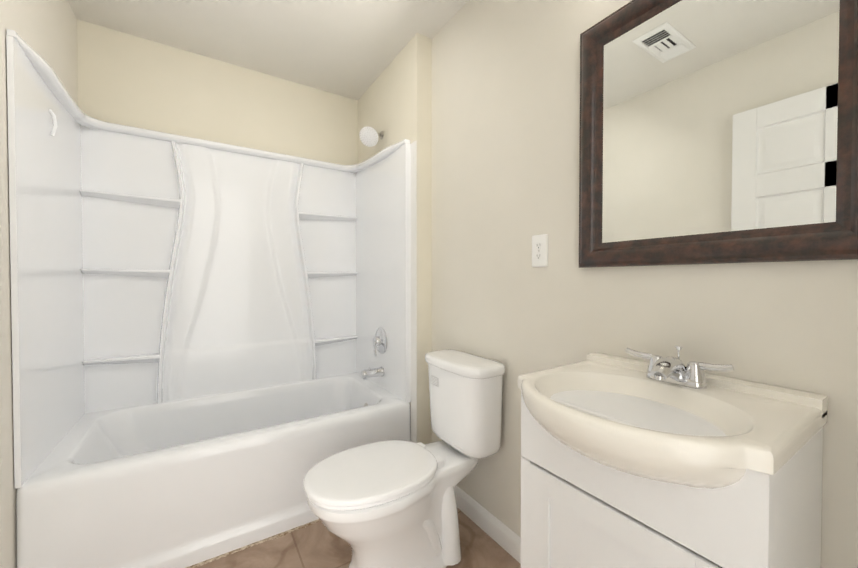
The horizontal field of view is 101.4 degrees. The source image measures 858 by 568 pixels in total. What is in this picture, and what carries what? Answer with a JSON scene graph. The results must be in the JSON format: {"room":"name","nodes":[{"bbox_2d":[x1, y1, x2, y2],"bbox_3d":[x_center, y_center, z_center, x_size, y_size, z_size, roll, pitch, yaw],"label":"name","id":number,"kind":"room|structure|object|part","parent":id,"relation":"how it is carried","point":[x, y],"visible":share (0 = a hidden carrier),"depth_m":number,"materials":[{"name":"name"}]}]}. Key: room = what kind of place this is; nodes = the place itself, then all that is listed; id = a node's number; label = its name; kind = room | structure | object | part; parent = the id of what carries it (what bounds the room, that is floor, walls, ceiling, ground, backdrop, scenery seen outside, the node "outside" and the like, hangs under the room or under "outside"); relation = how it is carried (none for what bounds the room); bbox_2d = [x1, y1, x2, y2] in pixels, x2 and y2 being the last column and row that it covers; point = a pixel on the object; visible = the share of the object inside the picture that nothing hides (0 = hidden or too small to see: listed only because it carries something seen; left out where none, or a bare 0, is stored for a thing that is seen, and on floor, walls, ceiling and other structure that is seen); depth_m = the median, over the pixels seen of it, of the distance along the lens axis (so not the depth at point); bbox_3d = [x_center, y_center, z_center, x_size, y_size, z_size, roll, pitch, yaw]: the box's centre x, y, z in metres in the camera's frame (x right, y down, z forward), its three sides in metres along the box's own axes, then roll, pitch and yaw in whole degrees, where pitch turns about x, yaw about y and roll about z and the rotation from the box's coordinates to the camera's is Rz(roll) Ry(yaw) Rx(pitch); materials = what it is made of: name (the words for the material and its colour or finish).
{"room":"bathroom","nodes":[
{"label":"bathroom","id":0,"kind":"room"},
{"bbox_2d":[0,0,77,567],"bbox_3d":[-1.068,-0.101,0.580,0.120,2.440,3.040,-1,1,-33],"label":"wall","id":1,"kind":"structure","parent":0,"point":[46,30],"depth_m":1.13,"materials":[{"name":"paint"}]},
{"bbox_2d":[77,19,357,164],"bbox_3d":[-1.093,-0.128,2.301,1.706,2.440,0.120,-1,1,-33],"label":"wall","id":2,"kind":"structure","parent":0,"point":[126,79],"depth_m":2.07,"materials":[{"name":"paint"}]},
{"bbox_2d":[68,0,468,100],"bbox_3d":[-0.351,-1.358,1.023,1.826,0.060,3.040,-1,1,-33],"label":"ceiling","id":3,"kind":"structure","parent":0,"point":[351,49],"depth_m":1.84,"materials":[{"name":"paint"}]},
{"bbox_2d":[187,508,520,567],"bbox_3d":[-0.351,1.141,1.062,1.826,0.062,3.040,-1,1,-33],"label":"floor","id":4,"kind":"structure","parent":0,"point":[317,545],"depth_m":1.45,"materials":[{"name":"tile"}]},
{"bbox_2d":[6,29,416,567],"bbox_3d":[-0.876,0.064,1.860,1.582,2.071,0.856,-1,1,-33],"label":"bathtub","id":5,"kind":"object","parent":4,"relation":"on","point":[214,349],"visible":1,"depth_m":1.86,"materials":[{"name":"white plastic"}]},
{"bbox_2d":[303,349,504,567],"bbox_3d":[-0.098,0.715,1.397,0.768,0.783,0.408,-1,1,-33],"label":"toilet","id":6,"kind":"object","parent":4,"relation":"on","point":[388,504],"visible":1,"depth_m":1.35,"materials":[{"name":"white ceramic"}]},
{"bbox_3d":[-0.203,0.702,1.329,0.516,0.040,0.372,-1,1,-33],"label":"seat","id":7,"kind":"part","parent":6,"relation":"part of","materials":[{"name":"white plastic"}]},
{"bbox_2d":[518,346,827,567],"bbox_3d":[0.472,0.635,0.797,0.475,0.962,0.500,-1,1,-33],"label":"bathroom vanity","id":8,"kind":"object","parent":4,"relation":"on","point":[657,461],"visible":1,"depth_m":0.69,"materials":[{"name":"white"}]},
{"bbox_2d":[625,346,734,389],"bbox_3d":[0.577,0.196,0.844,0.116,0.086,0.233,-1,1,-33],"label":"faucet","id":9,"kind":"object","parent":8,"relation":"on","point":[664,373],"depth_m":0.83,"materials":[{"name":"silver metal"}]},
{"bbox_2d":[358,33,431,444],"bbox_3d":[-0.204,-0.128,2.300,0.214,2.440,0.847,-1,1,-33],"label":"wall","id":10,"kind":"structure","parent":0,"point":[395,103],"depth_m":1.92,"materials":[{"name":"paint"}]},
{"bbox_2d":[432,0,857,567],"bbox_3d":[0.580,-0.110,1.140,0.155,2.440,1.953,-1,1,-33],"label":"wall","id":11,"kind":"structure","parent":0,"point":[505,122],"depth_m":0.98,"materials":[{"name":"paint"}]},
{"bbox_2d":[532,234,547,266],"bbox_3d":[0.412,-0.126,1.313,0.008,0.120,0.072,-1,1,-33],"label":"electrical outlet","id":12,"kind":"object","parent":11,"relation":"attached to","point":[539,250],"visible":1,"depth_m":1.31,"materials":[{"name":"white plastic"}]},
{"bbox_3d":[0.668,-0.433,0.888,0.034,0.762,0.633,-1,1,-33],"label":"mirror","id":13,"kind":"part","parent":11,"relation":"part of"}
]}

